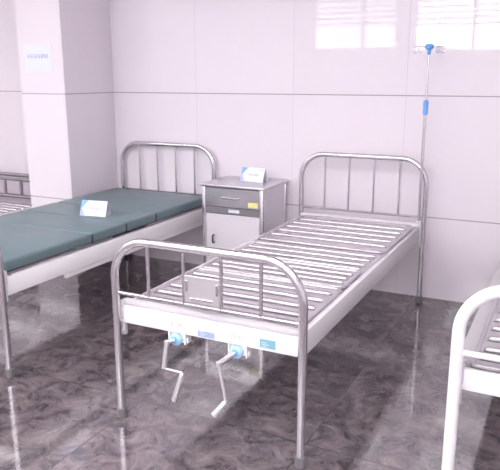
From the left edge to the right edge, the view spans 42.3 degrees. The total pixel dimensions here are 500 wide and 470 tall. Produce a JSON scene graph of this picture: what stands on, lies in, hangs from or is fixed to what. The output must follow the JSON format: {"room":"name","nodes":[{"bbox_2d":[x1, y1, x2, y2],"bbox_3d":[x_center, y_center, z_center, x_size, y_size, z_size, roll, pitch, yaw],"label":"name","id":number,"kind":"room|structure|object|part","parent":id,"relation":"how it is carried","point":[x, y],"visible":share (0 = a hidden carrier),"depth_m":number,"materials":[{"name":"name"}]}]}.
{"room":"hospital room","nodes":[
{"label":"hospital room","id":0,"kind":"room"},
{"bbox_2d":[14,0,118,263],"bbox_3d":[-1.493,-1.349,5.288,0.450,3.200,0.593,7,15,26],"label":"wall pillar","id":1,"kind":"structure","parent":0,"point":[69,116],"depth_m":5.16,"materials":[{"name":"paint"}]},
{"bbox_2d":[23,43,52,72],"bbox_3d":[-1.648,-1.371,5.020,0.292,0.220,0.004,7,15,26],"label":"notice","id":2,"kind":"object","parent":1,"relation":"attached to","point":[37,57],"visible":1,"depth_m":5.02,"materials":[{"name":"white paper"}]},
{"bbox_2d":[0,0,499,302],"bbox_3d":[-1.841,-1.441,5.872,13.800,3.300,0.150,7,15,26],"label":"wall","id":3,"kind":"structure","parent":0,"point":[270,85],"depth_m":4.70,"materials":[{"name":"paint"}]},
{"bbox_2d":[0,254,499,469],"bbox_3d":[-3.436,0.879,3.149,13.800,0.100,7.000,7,15,26],"label":"floor","id":4,"kind":"structure","parent":0,"point":[377,381],"depth_m":3.24,"materials":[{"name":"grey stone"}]},
{"bbox_2d":[0,172,31,215],"bbox_3d":[-2.738,-0.050,5.295,0.926,0.678,2.025,7,15,26],"label":"bed","id":5,"kind":"object","parent":4,"relation":"on","point":[13,187],"visible":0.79,"depth_m":6.02,"materials":[{"name":"metal"}]},
{"bbox_3d":[-2.408,-0.469,6.167,0.165,0.125,0.008,7,15,26],"label":"infill panel","id":6,"kind":"part","parent":5,"relation":"part of","materials":[{"name":"white"}]},
{"bbox_3d":[-2.224,-0.448,6.078,0.165,0.125,0.008,7,15,26],"label":"infill panel","id":7,"kind":"part","parent":5,"relation":"part of","materials":[{"name":"white"}]},
{"bbox_3d":[-2.315,-0.266,6.170,0.852,0.678,0.035,7,15,26],"label":"headboard","id":8,"kind":"part","parent":5,"relation":"part of","materials":[{"name":"metal"}]},
{"bbox_3d":[-2.316,-0.379,6.143,0.820,0.030,0.030,7,15,26],"label":"cross rail","id":9,"kind":"part","parent":5,"relation":"part of","materials":[{"name":"metal"}]},
{"bbox_3d":[-2.340,-0.041,5.093,0.036,0.055,1.950,7,15,26],"label":"rail","id":10,"kind":"part","parent":5,"relation":"part of","materials":[{"name":"white metal"}]},
{"bbox_3d":[-2.041,-0.426,5.989,0.165,0.125,0.008,7,15,26],"label":"infill panel","id":11,"kind":"part","parent":5,"relation":"part of","materials":[{"name":"white"}]},
{"bbox_2d":[0,141,215,377],"bbox_3d":[-1.185,-0.029,4.473,0.948,1.023,2.260,7,15,26],"label":"hospital bed","id":12,"kind":"object","parent":4,"relation":"on","point":[70,263],"visible":0.31,"depth_m":4.01,"materials":[{"name":"silver metal"}]},
{"bbox_3d":[-1.679,0.277,3.529,0.937,0.874,0.037,7,15,26],"label":"footboard","id":13,"kind":"part","parent":12,"relation":"part of","materials":[{"name":"silver metal"}]},
{"bbox_3d":[-1.523,0.101,3.807,0.816,0.022,0.598,7,15,26],"label":"leg panel","id":14,"kind":"part","parent":12,"relation":"part of","materials":[{"name":"metal"}]},
{"bbox_2d":[0,222,90,271],"bbox_3d":[-1.529,0.045,3.849,0.924,0.063,0.681,7,15,26],"label":"cushion","id":15,"kind":"object","parent":12,"relation":"on","point":[22,244],"depth_m":3.77,"materials":[{"name":"teal leather"}]},
{"bbox_2d":[0,210,125,241],"bbox_3d":[-1.297,-0.066,4.298,0.924,0.063,0.333,7,15,26],"label":"cushion","id":16,"kind":"object","parent":12,"relation":"on","point":[98,229],"depth_m":4.23,"materials":[{"name":"teal leather"}]},
{"bbox_2d":[24,202,155,230],"bbox_3d":[-1.146,-0.138,4.593,0.924,0.063,0.333,7,15,26],"label":"mattress section","id":17,"kind":"object","parent":12,"relation":"on","point":[132,218],"depth_m":4.51,"materials":[{"name":"teal leather"}]},
{"bbox_3d":[-1.316,0.001,4.210,0.804,0.022,0.310,7,15,26],"label":"knee panel","id":18,"kind":"part","parent":12,"relation":"part of","materials":[{"name":"metal"}]},
{"bbox_2d":[0,188,201,271],"bbox_3d":[-1.211,-0.107,4.467,0.925,0.063,2.104,7,15,26],"label":"mattress","id":19,"kind":"object","parent":12,"relation":"on","point":[28,236],"visible":0.91,"depth_m":4.29,"materials":[{"name":"teal leather"}]},
{"bbox_2d":[80,200,110,216],"bbox_3d":[-1.066,-0.187,4.447,0.200,0.101,0.082,4,14,17],"label":"table card","id":20,"kind":"object","parent":19,"relation":"on","point":[88,207],"visible":1,"depth_m":4.43,"materials":[{"name":"white paper"}]},
{"bbox_2d":[81,200,87,207],"bbox_3d":[-1.140,-0.207,4.451,0.051,0.068,0.001,4,-7,17],"label":"print","id":21,"kind":"object","parent":20,"relation":"attached to","point":[84,202],"depth_m":4.45},
{"bbox_3d":[-0.817,0.056,4.313,0.055,0.138,2.127,7,15,26],"label":"rail","id":22,"kind":"part","parent":12,"relation":"part of","materials":[{"name":"white metal"}]},
{"bbox_3d":[-1.159,-0.072,4.514,0.816,0.018,0.370,7,15,26],"label":"seat panel","id":23,"kind":"part","parent":12,"relation":"part of","materials":[{"name":"metal"}]},
{"bbox_2d":[57,188,201,220],"bbox_3d":[-0.905,-0.254,5.061,0.924,0.063,0.734,7,15,26],"label":"mattress section","id":24,"kind":"object","parent":12,"relation":"on","point":[163,204],"depth_m":4.98,"materials":[{"name":"teal leather"}]},
{"bbox_3d":[-0.691,-0.361,5.410,0.900,0.016,0.016,7,15,26],"label":"cross rail","id":25,"kind":"part","parent":12,"relation":"part of","materials":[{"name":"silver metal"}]},
{"bbox_3d":[-0.691,-0.268,5.433,0.937,1.019,0.037,7,15,26],"label":"headboard","id":26,"kind":"part","parent":12,"relation":"part of","materials":[{"name":"silver metal"}]},
{"bbox_3d":[-0.898,-0.199,5.022,0.816,0.022,0.780,7,15,26],"label":"backrest panel","id":27,"kind":"part","parent":12,"relation":"part of","materials":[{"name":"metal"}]},
{"bbox_2d":[200,175,288,274],"bbox_3d":[-0.042,-0.019,4.927,0.524,0.782,0.464,7,15,26],"label":"base cabinet","id":28,"kind":"object","parent":4,"relation":"on","point":[235,212],"visible":0.58,"depth_m":4.74,"materials":[{"name":"metal"}]},
{"bbox_3d":[-0.338,-0.004,4.865,0.028,0.745,0.028,7,15,26],"label":"leg","id":29,"kind":"part","parent":28,"relation":"part of","materials":[{"name":"silver metal"}]},
{"bbox_3d":[-0.145,-0.264,4.672,0.137,0.013,0.032,7,15,26],"label":"handle","id":30,"kind":"part","parent":28,"relation":"part of","materials":[{"name":"silver metal"}]},
{"bbox_3d":[-0.127,-0.173,4.715,0.444,0.052,0.008,7,15,26],"label":"lock rail","id":31,"kind":"part","parent":28,"relation":"part of","materials":[{"name":"silver metal"}]},
{"bbox_3d":[-0.128,0.083,4.775,0.442,0.468,0.010,7,15,26],"label":"door","id":32,"kind":"part","parent":28,"relation":"part of","materials":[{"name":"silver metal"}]},
{"bbox_3d":[-0.127,-0.268,4.690,0.440,0.140,0.018,7,15,26],"label":"drawer","id":33,"kind":"part","parent":28,"relation":"part of","materials":[{"name":"metal"}]},
{"bbox_3d":[-0.118,-0.170,4.703,0.090,0.023,0.007,7,15,26],"label":"tag plate","id":34,"kind":"part","parent":28,"relation":"part of","materials":[{"name":"white"}]},
{"bbox_2d":[240,167,267,182],"bbox_3d":[0.030,-0.455,4.853,0.200,0.101,0.082,9,16,32],"label":"table card","id":35,"kind":"object","parent":28,"relation":"on","point":[250,174],"visible":1,"depth_m":4.83,"materials":[{"name":"white paper"}]},
{"bbox_3d":[0.085,0.045,4.660,0.028,0.745,0.028,7,15,26],"label":"leg","id":36,"kind":"part","parent":28,"relation":"part of","materials":[{"name":"silver metal"}]},
{"bbox_3d":[0.178,-0.026,4.825,0.008,0.685,0.374,7,15,26],"label":"panel","id":37,"kind":"part","parent":28,"relation":"part of","materials":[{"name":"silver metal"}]},
{"bbox_3d":[0.264,-0.041,5.009,0.028,0.745,0.028,7,15,26],"label":"leg","id":38,"kind":"part","parent":28,"relation":"part of","materials":[{"name":"silver metal"}]},
{"bbox_2d":[111,152,428,468],"bbox_3d":[0.267,0.178,3.618,0.948,1.023,2.362,7,15,26],"label":"hospital bed","id":39,"kind":"object","parent":4,"relation":"on","point":[203,286],"visible":1,"depth_m":2.96,"materials":[{"name":"silver metal"}]},
{"bbox_3d":[-0.355,0.518,2.806,0.063,0.137,0.035,-2,14,-7],"label":"crank arm","id":40,"kind":"part","parent":39,"relation":"part of","materials":[{"name":"silver metal"}]},
{"bbox_3d":[-0.333,0.588,2.805,0.097,0.013,0.010,7,15,26],"label":"crank rod","id":41,"kind":"part","parent":39,"relation":"part of","materials":[{"name":"silver metal"}]},
{"bbox_3d":[-0.312,0.661,2.805,0.064,0.144,0.027,4,14,15],"label":"crank handle","id":42,"kind":"part","parent":39,"relation":"part of","materials":[{"name":"silver metal"}]},
{"bbox_3d":[-0.200,0.231,2.673,0.174,0.117,0.006,7,15,26],"label":"card plate","id":43,"kind":"part","parent":39,"relation":"part of","materials":[{"name":"silver metal"}]},
{"bbox_3d":[-0.198,0.300,2.691,0.900,0.016,0.016,7,15,26],"label":"cross rail","id":44,"kind":"part","parent":39,"relation":"part of","materials":[{"name":"silver metal"}]},
{"bbox_3d":[-0.197,0.469,2.732,0.937,0.874,0.037,7,15,26],"label":"footboard","id":45,"kind":"part","parent":39,"relation":"part of","materials":[{"name":"silver metal"}]},
{"bbox_3d":[-0.068,0.129,3.854,0.055,0.104,2.111,7,15,26],"label":"rail","id":46,"kind":"part","parent":39,"relation":"part of","materials":[{"name":"silver metal"}]},
{"bbox_3d":[-0.124,0.708,2.622,0.068,0.066,0.027,-5,15,-18],"label":"crank handle","id":47,"kind":"part","parent":39,"relation":"part of","materials":[{"name":"silver metal"}]},
{"bbox_3d":[-0.111,0.599,2.613,0.042,0.163,0.012,7,15,26],"label":"crank rod","id":48,"kind":"part","parent":39,"relation":"part of","materials":[{"name":"silver metal"}]},
{"bbox_3d":[-0.096,0.508,2.633,0.024,0.032,0.115,11,18,38],"label":"crank arm","id":49,"kind":"part","parent":39,"relation":"part of","materials":[{"name":"silver metal"}]},
{"bbox_3d":[-0.045,0.276,2.999,0.816,0.022,0.582,7,15,26],"label":"leg panel","id":50,"kind":"part","parent":39,"relation":"part of","materials":[{"name":"metal"}]},
{"bbox_3d":[0.159,0.178,3.395,0.804,0.022,0.310,7,15,26],"label":"knee panel","id":51,"kind":"part","parent":39,"relation":"part of","materials":[{"name":"metal"}]},
{"bbox_3d":[0.315,0.104,3.699,0.816,0.018,0.370,7,15,26],"label":"seat panel","id":52,"kind":"part","parent":39,"relation":"part of","materials":[{"name":"metal"}]},
{"bbox_3d":[0.577,-0.022,4.207,0.816,0.022,0.780,7,15,26],"label":"backrest panel","id":53,"kind":"part","parent":39,"relation":"part of","materials":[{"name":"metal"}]},
{"bbox_3d":[0.784,-0.165,4.599,0.900,0.016,0.016,7,15,26],"label":"cross rail","id":54,"kind":"part","parent":39,"relation":"part of","materials":[{"name":"silver metal"}]},
{"bbox_3d":[0.661,0.214,3.500,0.055,0.104,2.111,7,15,26],"label":"rail","id":55,"kind":"part","parent":39,"relation":"part of","materials":[{"name":"white metal"}]},
{"bbox_3d":[0.784,-0.072,4.622,0.937,1.019,0.037,7,15,26],"label":"headboard","id":56,"kind":"part","parent":39,"relation":"part of","materials":[{"name":"silver metal"}]},
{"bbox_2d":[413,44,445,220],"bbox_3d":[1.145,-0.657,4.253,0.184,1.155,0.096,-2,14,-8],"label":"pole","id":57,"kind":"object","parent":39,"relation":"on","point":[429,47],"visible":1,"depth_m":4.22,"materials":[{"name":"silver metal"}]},
{"bbox_3d":[1.144,-1.005,4.167,0.013,0.345,0.013,7,15,26],"label":"extension rod","id":58,"kind":"part","parent":57,"relation":"part of","materials":[{"name":"silver metal"}]},
{"bbox_2d":[441,262,499,469],"bbox_3d":[1.615,0.317,3.034,0.956,1.027,2.252,7,15,26],"label":"hospital bed","id":59,"kind":"object","parent":4,"relation":"on","point":[469,356],"visible":1,"depth_m":2.27,"materials":[{"name":"white metal"}]},
{"bbox_3d":[1.125,0.454,2.056,0.900,0.022,0.020,7,15,26],"label":"cross rail","id":60,"kind":"part","parent":59,"relation":"part of","materials":[{"name":"white metal"}]},
{"bbox_3d":[1.242,0.281,3.226,0.082,0.104,2.111,7,15,26],"label":"rail","id":61,"kind":"part","parent":59,"relation":"part of","materials":[{"name":"white metal"}]},
{"bbox_3d":[1.327,0.405,2.461,0.820,0.022,0.860,7,15,26],"label":"leg panel","id":62,"kind":"part","parent":59,"relation":"part of","materials":[{"name":"grey metal"}]}
]}

